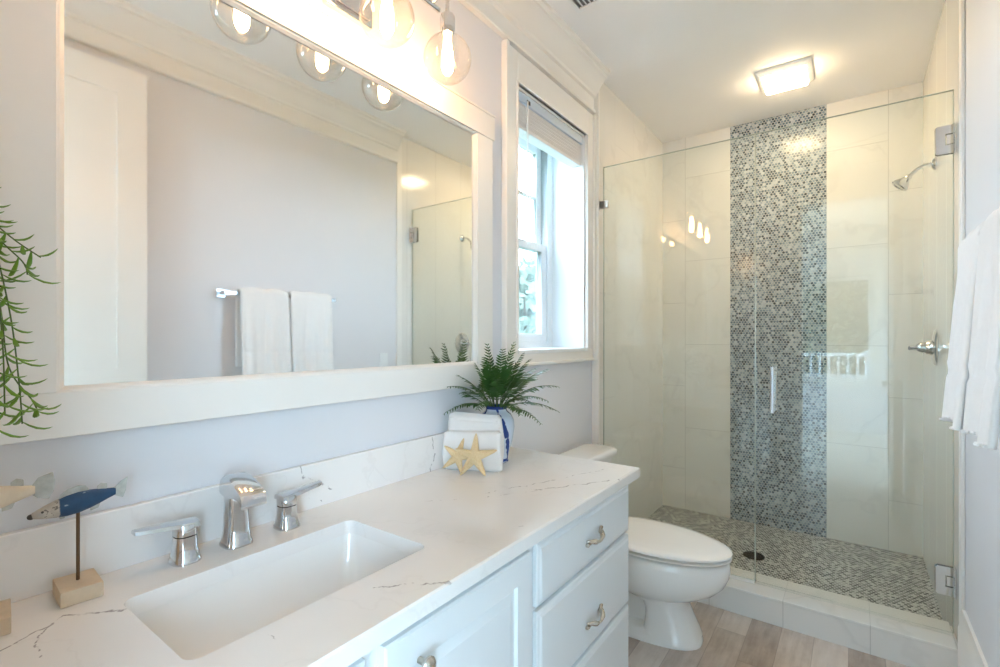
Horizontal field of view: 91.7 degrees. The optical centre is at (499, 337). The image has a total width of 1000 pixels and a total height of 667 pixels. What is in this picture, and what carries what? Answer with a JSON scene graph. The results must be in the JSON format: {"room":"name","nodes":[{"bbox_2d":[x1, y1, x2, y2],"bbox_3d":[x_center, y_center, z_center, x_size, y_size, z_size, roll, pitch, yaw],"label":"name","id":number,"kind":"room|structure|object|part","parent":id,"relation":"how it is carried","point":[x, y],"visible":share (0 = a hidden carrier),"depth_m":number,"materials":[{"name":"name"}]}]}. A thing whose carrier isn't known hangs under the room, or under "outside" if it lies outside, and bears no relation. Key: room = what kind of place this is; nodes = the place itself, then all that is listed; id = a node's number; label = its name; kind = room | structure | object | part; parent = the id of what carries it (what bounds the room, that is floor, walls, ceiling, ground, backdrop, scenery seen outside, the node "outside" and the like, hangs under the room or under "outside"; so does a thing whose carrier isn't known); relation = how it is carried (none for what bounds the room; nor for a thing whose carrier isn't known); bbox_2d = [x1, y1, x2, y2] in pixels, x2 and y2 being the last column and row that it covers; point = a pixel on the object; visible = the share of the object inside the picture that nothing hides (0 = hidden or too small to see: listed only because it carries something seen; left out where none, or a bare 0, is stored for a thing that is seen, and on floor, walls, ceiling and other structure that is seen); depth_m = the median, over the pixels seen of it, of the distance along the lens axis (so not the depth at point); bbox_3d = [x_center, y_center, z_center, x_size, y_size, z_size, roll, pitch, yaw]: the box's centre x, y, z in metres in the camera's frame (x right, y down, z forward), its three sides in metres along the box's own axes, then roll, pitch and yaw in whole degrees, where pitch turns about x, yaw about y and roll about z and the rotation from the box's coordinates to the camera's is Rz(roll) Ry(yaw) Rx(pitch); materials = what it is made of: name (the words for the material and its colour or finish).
{"room":"bathroom","nodes":[
{"label":"bathroom","id":0,"kind":"room"},
{"bbox_2d":[0,0,591,533],"bbox_3d":[-0.010,-0.051,2.258,0.280,2.845,4.035,0,0,36],"label":"wall","id":1,"kind":"structure","parent":0,"point":[159,461],"depth_m":1.41,"materials":[{"name":"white paint"}]},
{"bbox_2d":[0,432,444,602],"bbox_3d":[-0.481,0.400,1.356,0.018,0.120,1.738,0,0,36],"label":"backsplash","id":2,"kind":"structure","parent":1,"relation":"attached to","point":[31,558],"depth_m":1.02,"materials":[{"name":"white stone"}]},
{"bbox_2d":[0,0,495,444],"bbox_3d":[-0.452,-0.353,1.379,0.038,1.070,1.434,0,0,36],"label":"mirror","id":3,"kind":"object","parent":1,"relation":"attached to","point":[245,207],"visible":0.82,"depth_m":1.13,"materials":[{"name":"white mirror"}]},
{"bbox_3d":[-0.455,0.141,1.381,0.032,0.083,1.400,0,0,36],"label":"rail","id":4,"kind":"part","parent":3,"relation":"part of","materials":[{"name":"white paint"}]},
{"bbox_3d":[-0.452,-0.838,1.379,0.038,0.100,1.434,0,0,36],"label":"rail","id":5,"kind":"part","parent":3,"relation":"part of","materials":[{"name":"white paint"}]},
{"bbox_2d":[322,0,371,34],"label":"vanity light","id":6,"kind":"object","parent":1,"relation":"attached to","point":[358,12],"depth_m":1.41,"materials":[{"name":"silver metal"}]},
{"bbox_3d":[-0.438,-0.998,1.409,0.030,0.130,0.160,0,0,36],"label":"plate","id":7,"kind":"part","parent":6,"relation":"part of","materials":[{"name":"silver metal"}]},
{"bbox_2d":[380,0,393,36],"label":"vanity light","id":8,"kind":"object","parent":1,"relation":"attached to","point":[386,13],"depth_m":1.31,"materials":[{"name":"white glass"}]},
{"bbox_3d":[-0.309,-0.874,1.326,0.150,0.146,0.150,0,0,36],"label":"globe","id":9,"kind":"part","parent":8,"relation":"part of","materials":[{"name":"clear glass"}]},
{"bbox_3d":[-0.309,-0.888,1.326,0.038,0.124,0.037,0,0,36],"label":"bulb","id":10,"kind":"part","parent":8,"relation":"part of","materials":[{"name":"white glass"}]},
{"bbox_2d":[421,0,458,75],"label":"vanity light","id":11,"kind":"object","parent":1,"relation":"attached to","point":[447,18],"depth_m":1.51,"materials":[{"name":"white glass"}]},
{"bbox_3d":[-0.184,-1.023,1.537,0.096,0.146,0.048,0,0,36],"label":"arm","id":12,"kind":"part","parent":11,"relation":"part of","materials":[{"name":"silver metal"}]},
{"bbox_3d":[-0.165,-0.874,1.523,0.150,0.146,0.150,0,0,36],"label":"globe","id":13,"kind":"part","parent":11,"relation":"part of","materials":[{"name":"clear glass"}]},
{"bbox_3d":[-0.165,-0.888,1.523,0.038,0.124,0.037,0,0,36],"label":"bulb","id":14,"kind":"part","parent":11,"relation":"part of","materials":[{"name":"white glass"}]},
{"bbox_2d":[458,0,609,113],"bbox_3d":[-0.198,-1.368,1.669,0.110,0.210,2.583,0,0,36],"label":"crown molding","id":15,"kind":"structure","parent":1,"relation":"attached to","point":[533,28],"depth_m":2.25,"materials":[{"name":"white paint"}]},
{"bbox_2d":[501,39,595,367],"bbox_3d":[0.163,-0.561,2.465,0.305,1.376,0.873,0,0,36],"label":"window","id":16,"kind":"structure","parent":1,"relation":"in","point":[563,198],"depth_m":2.66,"materials":[{"name":"white paint"}]},
{"bbox_3d":[0.047,-0.561,2.076,0.030,1.376,0.110,0,0,34],"label":"casing","id":17,"kind":"part","parent":16,"relation":"part of","materials":[{"name":"white paint"}]},
{"bbox_3d":[0.059,-0.777,2.548,0.030,0.591,0.547,0,0,36],"label":"sash","id":18,"kind":"part","parent":16,"relation":"part of","materials":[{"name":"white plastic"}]},
{"bbox_3d":[0.088,-0.248,2.527,0.030,0.546,0.547,0,0,36],"label":"sash","id":19,"kind":"part","parent":16,"relation":"part of","materials":[{"name":"white plastic"}]},
{"bbox_3d":[0.076,-0.524,2.536,0.080,1.159,0.651,0,0,36],"label":"frame","id":20,"kind":"part","parent":16,"relation":"part of","materials":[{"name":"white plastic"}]},
{"bbox_2d":[519,91,582,243],"bbox_3d":[0.237,-0.764,2.418,0.081,0.672,0.643,0,0,36],"label":"window blind","id":21,"kind":"object","parent":16,"relation":"attached to","point":[538,127],"visible":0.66,"depth_m":2.37,"materials":[{"name":"white fabric"}]},
{"bbox_3d":[0.232,-0.952,2.421,0.058,0.019,0.635,0,0,36],"label":"rail","id":22,"kind":"part","parent":21,"relation":"part of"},
{"bbox_3d":[0.274,-1.181,2.391,0.022,0.136,0.703,0,0,36],"label":"head casing","id":23,"kind":"part","parent":16,"relation":"part of","materials":[{"name":"white paint"}]},
{"bbox_3d":[0.501,-0.561,2.698,0.030,1.376,0.098,0,0,39],"label":"casing","id":24,"kind":"part","parent":16,"relation":"part of","materials":[{"name":"white paint"}]},
{"bbox_2d":[592,83,662,518],"bbox_3d":[0.879,-0.101,3.202,0.042,2.745,1.162,0,0,36],"label":"wall","id":25,"kind":"structure","parent":0,"point":[633,219],"depth_m":3.15,"materials":[{"name":"stone"}]},
{"bbox_2d":[545,0,944,142],"bbox_3d":[0.665,-1.533,1.765,1.952,0.120,4.035,0,0,36],"label":"ceiling","id":26,"kind":"structure","parent":0,"point":[684,68],"depth_m":2.47,"materials":[{"name":"paint"}]},
{"bbox_2d":[0,187,60,437],"bbox_3d":[-0.818,-0.657,0.701,0.183,1.632,0.296,0,0,-1],"label":"hanging plant","id":27,"kind":"object","parent":26,"relation":"hanging from","point":[5,374],"visible":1,"depth_m":0.77,"materials":[{"name":"green leaf"}]},
{"bbox_3d":[-0.776,-0.072,0.716,0.007,0.381,0.078,0,0,10],"label":"trailing stem","id":28,"kind":"part","parent":27,"relation":"part of","materials":[{"name":"green plant"}]},
{"bbox_3d":[-0.778,-0.062,0.732,0.042,0.401,0.092,0,0,36],"label":"trailing stem","id":29,"kind":"part","parent":27,"relation":"part of","materials":[{"name":"green plant"}]},
{"bbox_3d":[-0.788,-0.182,0.730,0.007,0.161,0.121,0,0,22],"label":"trailing stem","id":30,"kind":"part","parent":27,"relation":"part of","materials":[{"name":"green plant"}]},
{"bbox_3d":[-0.794,-0.070,0.747,0.019,0.386,0.134,0,0,14],"label":"trailing stem","id":31,"kind":"part","parent":27,"relation":"part of","materials":[{"name":"green plant"}]},
{"bbox_3d":[-0.789,-0.196,0.736,0.015,0.130,0.141,0,0,24],"label":"trailing stem","id":32,"kind":"part","parent":27,"relation":"part of","materials":[{"name":"green plant"}]},
{"bbox_2d":[566,0,606,12],"bbox_3d":[0.318,-1.468,1.994,0.180,0.010,0.359,0,0,36],"label":"ceiling vent","id":33,"kind":"object","parent":26,"relation":"in","point":[578,6],"visible":1,"depth_m":2.13,"materials":[{"name":"white plastic"}]},
{"bbox_2d":[755,56,813,94],"bbox_3d":[1.595,-1.448,2.717,0.260,0.050,0.260,0,0,36],"label":"ceiling light","id":34,"kind":"object","parent":26,"relation":"attached to","point":[797,73],"visible":1,"depth_m":2.67,"materials":[{"name":"white glass"}]},
{"bbox_2d":[628,505,942,666],"bbox_3d":[0.621,1.316,1.704,1.952,0.112,3.885,0,0,36],"label":"floor","id":35,"kind":"structure","parent":0,"point":[893,579],"depth_m":2.44,"materials":[{"name":"grey tile"}]},
{"bbox_2d":[347,550,530,666],"bbox_3d":[-0.437,0.883,0.903,0.588,0.777,1.053,0,0,36],"label":"base cabinet","id":36,"kind":"object","parent":35,"relation":"on","point":[488,624],"visible":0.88,"depth_m":1.00,"materials":[{"name":"white paint"}]},
{"bbox_2d":[0,447,639,666],"bbox_3d":[-0.252,0.477,1.192,0.582,0.034,1.744,0,0,36],"label":"countertop","id":37,"kind":"structure","parent":36,"relation":"on","point":[456,530],"depth_m":0.97,"materials":[{"name":"white stone"}]},
{"bbox_2d":[0,472,54,636],"bbox_3d":[-0.804,0.342,0.765,0.078,0.236,0.152,0,0,44],"label":"fish sculpture","id":38,"kind":"object","parent":37,"relation":"on","point":[43,487],"visible":1,"depth_m":0.78,"materials":[{"name":"brown"}]},
{"bbox_2d":[27,476,127,608],"bbox_3d":[-0.754,0.362,0.871,0.099,0.196,0.101,0,0,-4],"label":"fish sculpture","id":39,"kind":"object","parent":37,"relation":"on","point":[78,587],"visible":1,"depth_m":0.86,"materials":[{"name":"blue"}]},
{"bbox_3d":[-0.755,0.370,0.869,0.005,0.124,0.006,0,0,40],"label":"rod","id":40,"kind":"part","parent":39,"relation":"part of","materials":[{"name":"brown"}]},
{"bbox_2d":[131,472,321,566],"bbox_3d":[-0.568,0.382,1.081,0.113,0.156,0.403,0,0,36],"label":"faucet","id":41,"kind":"object","parent":37,"relation":"on","point":[240,491],"visible":1,"depth_m":1.06,"materials":[{"name":"silver metal"}]},
{"bbox_3d":[-0.673,0.388,0.977,0.045,0.036,0.111,0,0,36],"label":"lever","id":42,"kind":"part","parent":41,"relation":"part of","materials":[{"name":"silver metal"}]},
{"bbox_3d":[-0.652,0.434,1.005,0.062,0.053,0.054,0,0,36],"label":"handle","id":43,"kind":"part","parent":41,"relation":"part of","materials":[{"name":"silver metal"}]},
{"bbox_3d":[-0.571,0.333,1.073,0.108,0.058,0.054,0,0,36],"label":"spout","id":44,"kind":"part","parent":41,"relation":"part of","materials":[{"name":"silver metal"}]},
{"bbox_3d":[-0.521,0.434,1.185,0.062,0.053,0.054,0,0,36],"label":"handle","id":45,"kind":"part","parent":41,"relation":"part of","materials":[{"name":"silver metal"}]},
{"bbox_3d":[-0.500,0.388,1.213,0.045,0.036,0.111,0,0,36],"label":"lever","id":46,"kind":"part","parent":41,"relation":"part of","materials":[{"name":"silver metal"}]},
{"bbox_2d":[135,534,409,659],"bbox_3d":[-0.410,0.563,0.959,0.319,0.136,0.523,0,0,36],"label":"sink","id":47,"kind":"object","parent":37,"relation":"in","point":[195,625],"visible":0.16,"depth_m":1.04,"materials":[{"name":"white ceramic"}]},
{"bbox_2d":[443,438,466,472],"bbox_3d":[-0.137,0.402,1.653,0.118,0.115,0.039,0,0,20],"label":"starfish","id":48,"kind":"object","parent":37,"relation":"on","point":[457,458],"visible":0.87,"depth_m":1.65,"materials":[{"name":"beige"}]},
{"bbox_2d":[442,411,503,472],"bbox_3d":[-0.092,0.361,1.695,0.214,0.198,0.069,0,0,14],"label":"folded hand towel","id":49,"kind":"object","parent":37,"relation":"on","point":[488,428],"visible":0.88,"depth_m":1.68,"materials":[{"name":"white fabric"}]},
{"bbox_2d":[455,434,496,475],"bbox_3d":[-0.081,0.392,1.624,0.144,0.136,0.041,0,0,14],"label":"starfish","id":50,"kind":"object","parent":37,"relation":"on","point":[474,456],"visible":1,"depth_m":1.61,"materials":[{"name":"beige"}]},
{"bbox_2d":[482,404,514,462],"bbox_3d":[-0.014,0.356,1.812,0.136,0.209,0.136,0,0,36],"label":"vase","id":51,"kind":"object","parent":37,"relation":"on","point":[493,409],"depth_m":1.77,"materials":[{"name":"white ceramic"}]},
{"bbox_2d":[444,342,559,462],"bbox_3d":[0.053,0.237,1.778,0.312,0.447,0.494,0,0,36],"label":"potted fern","id":52,"kind":"object","parent":37,"relation":"on","point":[495,382],"visible":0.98,"depth_m":1.77,"materials":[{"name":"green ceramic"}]},
{"bbox_3d":[-0.349,0.830,0.597,0.019,0.635,0.442,0,0,36],"label":"door","id":53,"kind":"part","parent":36,"relation":"part of","materials":[{"name":"white paint"}]},
{"bbox_3d":[-0.251,0.834,0.767,0.020,0.677,1.053,0,0,36],"label":"frame","id":54,"kind":"part","parent":36,"relation":"part of","materials":[{"name":"white paint"}]},
{"bbox_3d":[-0.130,0.572,0.853,0.033,0.030,0.030,0,0,36],"label":"knob","id":55,"kind":"part","parent":36,"relation":"part of","materials":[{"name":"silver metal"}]},
{"bbox_2d":[528,485,627,666],"bbox_3d":[0.056,0.883,1.583,0.582,0.777,0.622,0,0,36],"label":"drawers","id":56,"kind":"object","parent":35,"relation":"on","point":[579,572],"visible":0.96,"depth_m":1.39,"materials":[{"name":"white paint"}]},
{"bbox_3d":[0.245,0.834,1.445,0.020,0.677,0.622,0,0,36],"label":"frame","id":57,"kind":"part","parent":56,"relation":"part of","materials":[{"name":"white paint"}]},
{"bbox_3d":[0.265,0.794,1.439,0.018,0.234,0.600,0,0,36],"label":"drawer","id":58,"kind":"part","parent":56,"relation":"part of","materials":[{"name":"white paint"}]},
{"bbox_3d":[0.265,0.586,1.439,0.018,0.158,0.600,0,0,36],"label":"drawer","id":59,"kind":"part","parent":56,"relation":"part of","materials":[{"name":"white paint"}]},
{"bbox_3d":[0.285,0.824,1.432,0.033,0.036,0.103,0,0,36],"label":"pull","id":60,"kind":"part","parent":56,"relation":"part of","materials":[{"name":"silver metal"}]},
{"bbox_3d":[0.285,0.587,1.432,0.033,0.036,0.103,0,0,36],"label":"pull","id":61,"kind":"part","parent":56,"relation":"part of","materials":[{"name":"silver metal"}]},
{"bbox_3d":[0.265,1.035,1.439,0.018,0.224,0.600,0,0,36],"label":"drawer","id":62,"kind":"part","parent":56,"relation":"part of","materials":[{"name":"white paint"}]},
{"bbox_2d":[558,444,732,650],"bbox_3d":[0.618,0.917,2.174,0.776,0.710,0.544,0,0,36],"label":"toilet","id":63,"kind":"object","parent":35,"relation":"on","point":[671,567],"visible":0.52,"depth_m":2.00,"materials":[{"name":"white ceramic"}]},
{"bbox_3d":[0.383,0.581,2.345,0.196,0.038,0.544,0,0,36],"label":"tank lid","id":64,"kind":"part","parent":63,"relation":"part of","materials":[{"name":"white ceramic"}]},
{"bbox_3d":[0.696,0.874,2.117,0.582,0.027,0.370,0,0,36],"label":"lid","id":65,"kind":"part","parent":63,"relation":"part of","materials":[{"name":"white plastic"}]},
{"bbox_3d":[0.699,0.897,2.115,0.573,0.019,0.368,0,0,36],"label":"seat","id":66,"kind":"part","parent":63,"relation":"part of","materials":[{"name":"white plastic"}]},
{"bbox_2d":[743,551,764,559],"bbox_3d":[1.467,1.258,2.805,0.112,0.004,0.112,0,0,36],"label":"shower drain","id":67,"kind":"object","parent":35,"relation":"on","point":[749,554],"visible":0.97,"depth_m":2.80,"materials":[{"name":"brown metal"}]},
{"bbox_2d":[697,566,957,666],"bbox_3d":[1.155,1.213,2.325,1.522,0.119,0.220,0,0,36],"label":"shower curb","id":68,"kind":"object","parent":35,"relation":"on","point":[903,637],"visible":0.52,"depth_m":2.04,"materials":[{"name":"tile"}]},
{"bbox_2d":[599,133,754,583],"bbox_3d":[0.878,0.097,2.514,0.795,2.112,0.029,0,0,36],"label":"glass panel","id":69,"kind":"object","parent":68,"relation":"on","point":[603,204],"visible":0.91,"depth_m":2.72,"materials":[{"name":"clear glass"}]},
{"bbox_2d":[663,82,922,556],"bbox_3d":[1.863,-0.051,3.295,1.522,2.845,0.150,0,0,36],"label":"wall","id":70,"kind":"structure","parent":0,"point":[839,247],"depth_m":3.14,"materials":[{"name":"white tile"}]},
{"bbox_3d":[1.422,-0.101,3.532,0.470,2.745,0.012,0,0,36],"label":"tile panel","id":71,"kind":"part","parent":70,"relation":"part of","materials":[{"name":"tile"}]},
{"bbox_3d":[2.250,-0.101,2.928,0.465,2.745,0.012,0,0,36],"label":"tile panel","id":72,"kind":"part","parent":70,"relation":"part of","materials":[{"name":"tile"}]},
{"bbox_2d":[923,0,999,666],"bbox_3d":[1.388,-0.051,1.237,0.162,2.845,4.035,0,0,36],"label":"wall","id":73,"kind":"structure","parent":0,"point":[945,71],"depth_m":1.78,"materials":[{"name":"paint"}]},
{"bbox_2d":[755,89,957,633],"bbox_3d":[1.480,0.096,2.075,0.694,2.111,0.109,0,0,36],"label":"shower door","id":74,"kind":"structure","parent":73,"relation":"attached to","point":[950,588],"depth_m":1.89,"materials":[{"name":"clear glass"}]},
{"bbox_3d":[1.260,0.235,2.236,0.019,0.209,0.109,0,0,36],"label":"pull handle","id":75,"kind":"part","parent":74,"relation":"part of","materials":[{"name":"silver metal"}]},
{"bbox_2d":[892,157,936,190],"bbox_3d":[2.032,-0.799,2.385,0.167,0.142,0.076,0,0,36],"label":"showerhead","id":76,"kind":"object","parent":73,"relation":"attached to","point":[902,184],"visible":0.99,"depth_m":2.38,"materials":[{"name":"silver metal"}]},
{"bbox_3d":[2.057,-0.821,2.368,0.104,0.058,0.017,0,0,36],"label":"arm","id":77,"kind":"part","parent":76,"relation":"part of","materials":[{"name":"silver metal"}]},
{"bbox_2d":[908,329,938,365],"bbox_3d":[2.057,0.047,2.367,0.105,0.176,0.176,0,0,36],"label":"shower valve","id":78,"kind":"object","parent":73,"relation":"attached to","point":[931,347],"visible":1,"depth_m":2.33,"materials":[{"name":"silver metal"}]},
{"bbox_3d":[2.040,0.047,2.377,0.065,0.052,0.056,0,0,36],"label":"lever","id":79,"kind":"part","parent":78,"relation":"part of","materials":[{"name":"silver metal"}]},
{"bbox_2d":[958,610,987,666],"bbox_3d":[1.212,1.126,1.130,0.021,0.292,1.535,0,0,36],"label":"baseboard","id":80,"kind":"structure","parent":73,"relation":"attached to","point":[970,654],"depth_m":1.63,"materials":[{"name":"white paint"}]},
{"label":"outside","id":81,"kind":"structure","parent":0,"visible":0},
{"bbox_3d":[-0.969,4.372,0.707,80.000,0.200,80.000,0,0,36],"label":"ground","id":82,"kind":"structure","parent":81,"visible":0},
{"bbox_2d":[519,265,535,333],"bbox_3d":[0.380,1.319,8.664,3.522,5.913,3.479,0,0,36],"label":"broadleaf tree","id":83,"kind":"object","parent":82,"relation":"on","point":[527,278],"visible":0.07,"depth_m":8.26,"materials":[{"name":"green plant"}]},
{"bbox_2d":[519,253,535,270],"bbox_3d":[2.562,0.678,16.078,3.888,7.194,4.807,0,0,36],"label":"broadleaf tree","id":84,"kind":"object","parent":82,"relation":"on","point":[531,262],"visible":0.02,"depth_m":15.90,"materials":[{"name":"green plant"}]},
{"bbox_3d":[1.120,-0.234,1.052,0.077,0.044,0.684,0,0,36],"label":"towel bar","id":85,"kind":"object","parent":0,"visible":0},
{"bbox_2d":[939,221,984,430],"bbox_3d":[1.171,-0.024,1.203,0.116,0.500,0.281,0,0,36],"label":"bath towel","id":86,"kind":"object","parent":85,"relation":"hanging from","point":[957,377],"visible":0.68,"depth_m":1.20,"materials":[{"name":"white fabric"}]},
{"bbox_2d":[959,207,999,449],"bbox_3d":[1.009,-0.028,0.979,0.113,0.493,0.282,0,0,36],"label":"bath towel","id":87,"kind":"object","parent":85,"relation":"hanging from","point":[982,400],"visible":1,"depth_m":0.99,"materials":[{"name":"white fabric"}]}
]}

